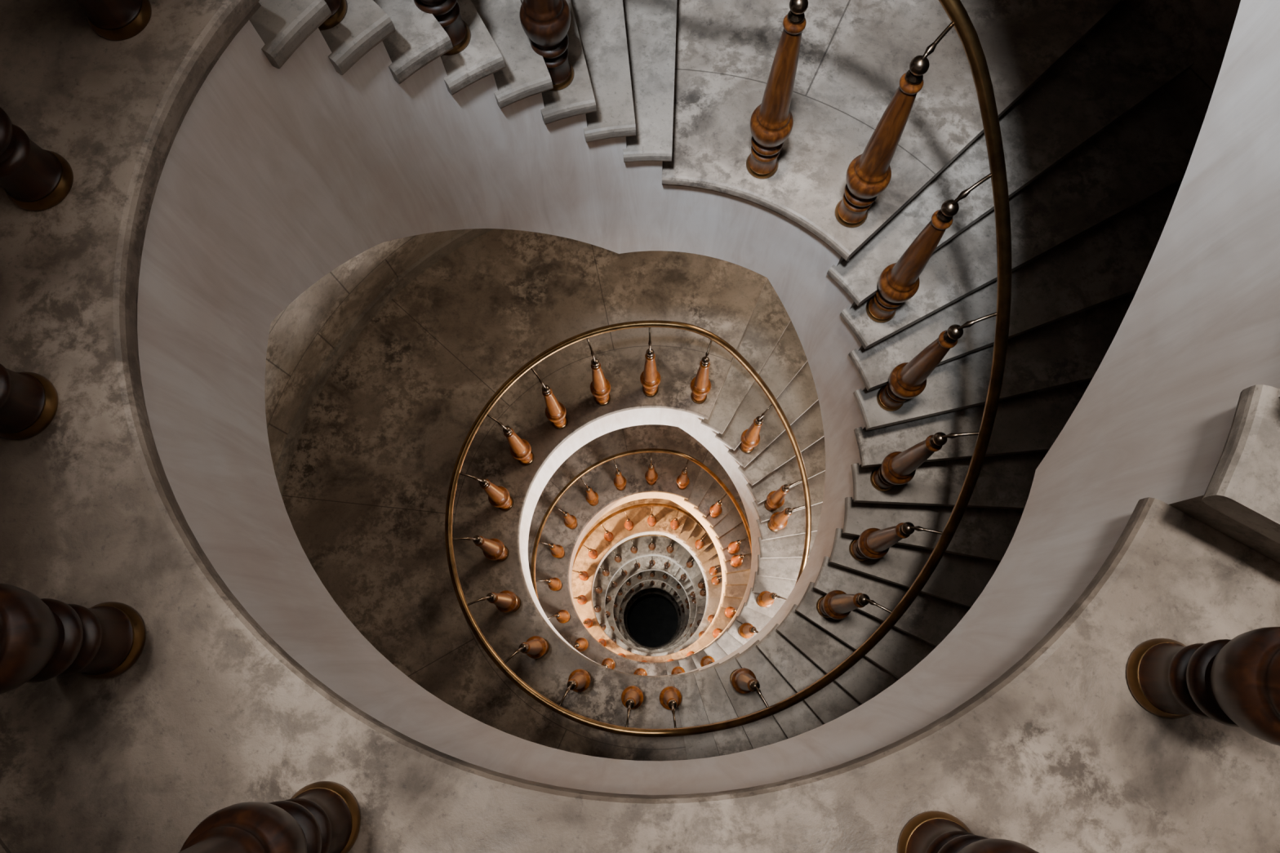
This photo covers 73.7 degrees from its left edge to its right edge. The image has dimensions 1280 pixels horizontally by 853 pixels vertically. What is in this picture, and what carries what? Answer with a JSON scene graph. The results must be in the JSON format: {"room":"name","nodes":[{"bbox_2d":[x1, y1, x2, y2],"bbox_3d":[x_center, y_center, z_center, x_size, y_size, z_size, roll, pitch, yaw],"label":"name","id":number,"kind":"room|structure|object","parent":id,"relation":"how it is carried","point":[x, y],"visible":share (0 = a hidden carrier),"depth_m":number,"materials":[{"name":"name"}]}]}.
{"room":"spiral stairwell","nodes":[
{"label":"spiral stairwell","id":0,"kind":"room"},
{"bbox_2d":[626,594,677,647],"bbox_3d":[0.475,7.134,31.069,5.340,0.150,5.340,0,76,1],"label":"floor","id":1,"kind":"structure","parent":0,"point":[651,619],"depth_m":31.02,"materials":[{"name":"black"}]},
{"bbox_2d":[0,0,1279,852],"bbox_3d":[0.228,3.069,14.863,4.906,34.430,4.906,0,76,1],"label":"spiral staircase","id":2,"kind":"structure","parent":1,"relation":"on","point":[225,157],"depth_m":1.94,"materials":[{"name":"stone"}]},
{"bbox_2d":[0,363,57,439],"bbox_3d":[-0.952,-0.123,0.941,0.131,0.764,0.131,12,76,4],"label":"baluster","id":3,"kind":"object","parent":2,"relation":"on","point":[28,401],"visible":1,"depth_m":1.27,"materials":[{"name":"brown wood"}]},
{"bbox_2d":[0,106,73,210],"bbox_3d":[-0.990,-0.495,1.035,0.131,0.764,0.131,26,78,7],"label":"baluster","id":4,"kind":"object","parent":2,"relation":"on","point":[33,177],"visible":1,"depth_m":1.34,"materials":[{"name":"brown wood"}]},
{"bbox_2d":[0,583,146,693],"bbox_3d":[-0.766,0.214,0.853,0.131,0.764,0.131,-37,78,-8],"label":"baluster","id":5,"kind":"object","parent":2,"relation":"on","point":[43,639],"visible":1,"depth_m":1.07,"materials":[{"name":"brown wood"}]},
{"bbox_2d":[75,0,151,40],"bbox_3d":[-0.906,-0.808,1.112,0.131,0.764,0.131,-27,77,-6],"label":"baluster","id":6,"kind":"object","parent":2,"relation":"on","point":[112,20],"visible":1,"depth_m":1.45,"materials":[{"name":"brown wood"}]},
{"bbox_2d":[178,781,360,852],"bbox_3d":[-0.437,0.446,0.790,0.131,0.764,0.131,27,78,7],"label":"baluster","id":7,"kind":"object","parent":2,"relation":"on","point":[322,816],"visible":1,"depth_m":0.95,"materials":[{"name":"brown wood"}]},
{"bbox_2d":[318,0,346,30],"bbox_3d":[-0.683,-0.983,1.450,0.131,0.764,0.131,-20,76,-4],"label":"baluster","id":8,"kind":"object","parent":2,"relation":"on","point":[338,8],"visible":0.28,"depth_m":1.80,"materials":[{"name":"brown wood"}]},
{"bbox_2d":[413,0,470,55],"bbox_3d":[-0.482,-1.067,1.766,0.131,0.764,0.131,-17,76,-3],"label":"baluster","id":9,"kind":"object","parent":2,"relation":"on","point":[446,12],"visible":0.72,"depth_m":2.03,"materials":[{"name":"brown wood"}]},
{"bbox_2d":[472,535,508,561],"bbox_3d":[-0.885,0.706,5.011,0.131,0.764,0.131,-40,79,-9],"label":"baluster","id":10,"kind":"object","parent":2,"relation":"on","point":[494,548],"visible":0.97,"depth_m":5.05,"materials":[{"name":"orange wood"}]},
{"bbox_2d":[478,477,513,511],"bbox_3d":[-0.867,0.395,5.088,0.131,0.764,0.131,-17,76,-3],"label":"baluster","id":11,"kind":"object","parent":2,"relation":"on","point":[499,496],"visible":0.98,"depth_m":5.13,"materials":[{"name":"orange wood"}]},
{"bbox_2d":[486,590,520,613],"bbox_3d":[-0.798,1.006,4.934,0.131,0.764,0.131,23,77,6],"label":"baluster","id":12,"kind":"object","parent":2,"relation":"on","point":[506,602],"visible":0.97,"depth_m":4.98,"materials":[{"name":"orange wood"}]},
{"bbox_2d":[502,426,533,465],"bbox_3d":[-0.745,0.107,5.159,0.131,0.764,0.131,-18,76,-3],"label":"baluster","id":13,"kind":"object","parent":2,"relation":"on","point":[520,449],"visible":0.95,"depth_m":5.20,"materials":[{"name":"orange wood"}]},
{"bbox_2d":[518,635,549,658],"bbox_3d":[-0.614,1.260,4.867,0.131,0.764,0.131,-31,78,-7],"label":"baluster","id":14,"kind":"object","parent":2,"relation":"on","point":[535,646],"visible":0.95,"depth_m":4.92,"materials":[{"name":"orange wood"}]},
{"bbox_2d":[519,0,573,90],"bbox_3d":[-0.247,-1.098,2.068,0.131,0.764,0.131,20,77,6],"label":"baluster","id":15,"kind":"object","parent":2,"relation":"on","point":[546,23],"visible":0.88,"depth_m":2.19,"materials":[{"name":"brown wood"}]},
{"bbox_2d":[542,384,567,429],"bbox_3d":[-0.532,-0.128,5.214,0.131,0.764,0.131,32,79,8],"label":"baluster","id":16,"kind":"object","parent":2,"relation":"on","point":[555,411],"visible":0.98,"depth_m":5.25,"materials":[{"name":"orange wood"}]},
{"bbox_2d":[567,669,591,693],"bbox_3d":[-0.354,1.442,4.818,0.131,0.764,0.131,9,76,3],"label":"baluster","id":17,"kind":"object","parent":2,"relation":"on","point":[580,679],"visible":0.97,"depth_m":4.88,"materials":[{"name":"orange wood"}]},
{"bbox_2d":[590,358,610,405],"bbox_3d":[-0.252,-0.282,5.249,0.131,0.764,0.131,-25,77,-5],"label":"baluster","id":18,"kind":"object","parent":2,"relation":"on","point":[600,387],"visible":0.98,"depth_m":5.29,"materials":[{"name":"orange wood"}]},
{"bbox_2d":[621,685,644,709],"bbox_3d":[-0.046,1.532,4.791,0.131,0.764,0.131,25,78,7],"label":"baluster","id":19,"kind":"object","parent":2,"relation":"on","point":[633,695],"visible":0.95,"depth_m":4.87,"materials":[{"name":"orange wood"}]},
{"bbox_2d":[546,463,743,675],"bbox_3d":[0.132,1.718,9.487,2.016,3.716,2.062,2,76,1],"label":"balustrade","id":20,"kind":"object","parent":2,"relation":"on","point":[554,584],"visible":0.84,"depth_m":8.40,"materials":[{"name":"orange wood"}]},
{"bbox_2d":[577,514,719,662],"bbox_3d":[0.180,2.521,12.687,2.016,3.716,2.062,2,76,1],"label":"balustrade","id":21,"kind":"object","parent":2,"relation":"on","point":[651,520],"visible":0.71,"depth_m":11.65,"materials":[{"name":"orange wood"}]},
{"bbox_2d":[640,348,660,396],"bbox_3d":[0.064,-0.339,5.258,0.131,0.764,0.131,42,80,10],"label":"baluster","id":22,"kind":"object","parent":2,"relation":"on","point":[650,378],"visible":0.98,"depth_m":5.30,"materials":[{"name":"orange wood"}]},
{"bbox_2d":[594,542,706,655],"bbox_3d":[0.230,3.324,15.888,2.016,3.716,2.062,2,76,1],"label":"balustrade","id":23,"kind":"object","parent":2,"relation":"on","point":[633,549],"visible":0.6,"depth_m":14.88,"materials":[{"name":"brown wood"}]},
{"bbox_2d":[605,560,696,641],"bbox_3d":[0.278,4.127,19.088,2.016,3.716,2.062,2,76,1],"label":"balustrade","id":24,"kind":"object","parent":2,"relation":"on","point":[651,562],"visible":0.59,"depth_m":18.10,"materials":[{"name":"brown wood"}]},
{"bbox_2d":[613,572,689,636],"bbox_3d":[0.327,4.930,22.289,2.016,3.716,2.062,2,76,1],"label":"balustrade","id":25,"kind":"object","parent":2,"relation":"on","point":[620,593],"visible":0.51,"depth_m":21.32,"materials":[{"name":"brown wood"}]},
{"bbox_2d":[619,581,684,632],"bbox_3d":[0.376,5.732,25.489,2.016,3.716,2.062,2,76,1],"label":"balustrade","id":26,"kind":"object","parent":2,"relation":"on","point":[652,583],"visible":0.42,"depth_m":24.51,"materials":[{"name":"brown wood"}]},
{"bbox_2d":[623,587,680,632],"bbox_3d":[0.425,6.535,28.690,2.016,3.716,2.062,2,76,1],"label":"balustrade","id":27,"kind":"object","parent":2,"relation":"on","point":[651,588],"visible":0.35,"depth_m":27.71,"materials":[{"name":"brown wood"}]},
{"bbox_2d":[659,686,681,710],"bbox_3d":[0.174,1.534,4.787,0.131,0.764,0.131,-2,76,0],"label":"baluster","id":28,"kind":"object","parent":2,"relation":"on","point":[668,695],"visible":0.97,"depth_m":4.87,"materials":[{"name":"orange wood"}]},
{"bbox_2d":[690,355,711,404],"bbox_3d":[0.381,-0.292,5.242,0.131,0.764,0.131,-34,78,-7],"label":"baluster","id":29,"kind":"object","parent":2,"relation":"on","point":[700,385],"visible":1,"depth_m":5.28,"materials":[{"name":"orange wood"}]},
{"bbox_2d":[700,655,715,666],"bbox_3d":[0.605,2.086,7.507,0.131,0.764,0.131,-19,76,-4],"label":"baluster","id":30,"kind":"object","parent":2,"relation":"on","point":[707,660],"visible":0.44,"depth_m":7.60,"materials":[{"name":"orange wood"}]},
{"bbox_2d":[444,0,1011,737],"bbox_3d":[0.209,2.762,13.641,2.218,33.708,2.218,-9,76,-1],"label":"brass handrail","id":31,"kind":"object","parent":2,"relation":"attached to","point":[956,11],"visible":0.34,"depth_m":3.66,"materials":[{"name":"gold metal"}]},
{"bbox_2d":[729,667,759,693],"bbox_3d":[0.541,1.296,4.322,0.131,0.764,0.131,28,78,7],"label":"baluster","id":32,"kind":"object","parent":2,"relation":"on","point":[743,680],"visible":0.95,"depth_m":4.37,"materials":[{"name":"brown wood"}]},
{"bbox_2d":[737,622,756,638],"bbox_3d":[0.900,1.689,7.065,0.131,0.764,0.131,31,78,8],"label":"baluster","id":33,"kind":"object","parent":2,"relation":"on","point":[746,630],"visible":1,"depth_m":7.12,"materials":[{"name":"orange wood"}]},
{"bbox_2d":[739,416,763,453],"bbox_3d":[0.752,0.045,5.689,0.131,0.764,0.131,-3,76,0],"label":"baluster","id":34,"kind":"object","parent":2,"relation":"on","point":[750,437],"visible":0.97,"depth_m":5.73,"materials":[{"name":"orange wood"}]},
{"bbox_2d":[755,591,777,607],"bbox_3d":[1.021,1.367,6.786,0.131,0.764,0.131,24,78,7],"label":"baluster","id":35,"kind":"object","parent":2,"relation":"on","point":[766,598],"visible":0.96,"depth_m":6.85,"materials":[{"name":"orange wood"}]},
{"bbox_2d":[764,484,789,511],"bbox_3d":[0.991,0.501,6.108,0.131,0.764,0.131,30,78,8],"label":"baluster","id":36,"kind":"object","parent":2,"relation":"on","point":[775,500],"visible":1,"depth_m":6.15,"materials":[{"name":"orange wood"}]},
{"bbox_2d":[746,0,808,178],"bbox_3d":[0.401,-0.964,2.471,0.131,0.764,0.131,-21,77,-4],"label":"baluster","id":37,"kind":"object","parent":2,"relation":"on","point":[771,122],"visible":1,"depth_m":2.47,"materials":[{"name":"brown wood"}]},
{"bbox_2d":[767,507,792,531],"bbox_3d":[1.035,0.670,6.244,0.131,0.764,0.131,-35,78,-7],"label":"baluster","id":38,"kind":"object","parent":2,"relation":"on","point":[778,521],"visible":0.99,"depth_m":6.30,"materials":[{"name":"orange wood"}]},
{"bbox_2d":[816,590,870,619],"bbox_3d":[0.899,0.779,3.755,0.131,0.764,0.131,-37,78,-8],"label":"baluster","id":39,"kind":"object","parent":2,"relation":"on","point":[836,604],"visible":0.98,"depth_m":3.79,"materials":[{"name":"brown wood"}]},
{"bbox_2d":[848,522,915,560],"bbox_3d":[0.992,0.462,3.487,0.131,0.764,0.131,-30,77,-6],"label":"baluster","id":40,"kind":"object","parent":2,"relation":"on","point":[872,543],"visible":0.97,"depth_m":3.51,"materials":[{"name":"brown wood"}]},
{"bbox_2d":[835,54,929,227],"bbox_3d":[0.685,-0.791,2.424,0.131,0.764,0.131,44,80,10],"label":"baluster","id":41,"kind":"object","parent":2,"relation":"on","point":[868,174],"visible":1,"depth_m":2.42,"materials":[{"name":"brown wood"}]},
{"bbox_2d":[870,431,947,491],"bbox_3d":[1.017,0.129,3.225,0.131,0.764,0.131,43,80,10],"label":"baluster","id":42,"kind":"object","parent":2,"relation":"on","point":[897,468],"visible":0.99,"depth_m":3.24,"materials":[{"name":"brown wood"}]},
{"bbox_2d":[866,199,959,322],"bbox_3d":[0.859,-0.514,2.697,0.131,0.764,0.131,6,76,2],"label":"baluster","id":43,"kind":"object","parent":2,"relation":"on","point":[899,282],"visible":0.99,"depth_m":2.70,"materials":[{"name":"brown wood"}]},
{"bbox_2d":[876,324,963,411],"bbox_3d":[0.972,-0.203,2.963,0.131,0.764,0.131,-37,78,-8],"label":"baluster","id":44,"kind":"object","parent":2,"relation":"on","point":[907,380],"visible":0.98,"depth_m":2.97,"materials":[{"name":"brown wood"}]},
{"bbox_2d":[897,811,1038,852],"bbox_3d":[0.391,0.478,0.769,0.131,0.764,0.131,-13,76,-2],"label":"baluster","id":45,"kind":"object","parent":2,"relation":"on","point":[929,832],"visible":1,"depth_m":1.07,"materials":[{"name":"brown wood"}]},
{"bbox_2d":[1125,626,1279,746],"bbox_3d":[0.725,0.258,0.820,0.131,0.764,0.131,10,76,3],"label":"baluster","id":46,"kind":"object","parent":2,"relation":"on","point":[1235,682],"visible":1,"depth_m":1.03,"materials":[{"name":"brown wood"}]},
{"bbox_2d":[264,0,1240,471],"bbox_3d":[0.157,1.915,10.266,5.340,42.750,5.340,0,76,1],"label":"wall","id":47,"kind":"structure","parent":0,"point":[302,336],"depth_m":5.15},
{"bbox_2d":[275,228,493,497],"bbox_3d":[0.030,2.581,12.921,4.505,30.680,4.839,0,76,1],"label":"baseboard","id":48,"kind":"structure","parent":47,"relation":"attached to","point":[298,424],"depth_m":5.67,"materials":[{"name":"stone"}]}
]}

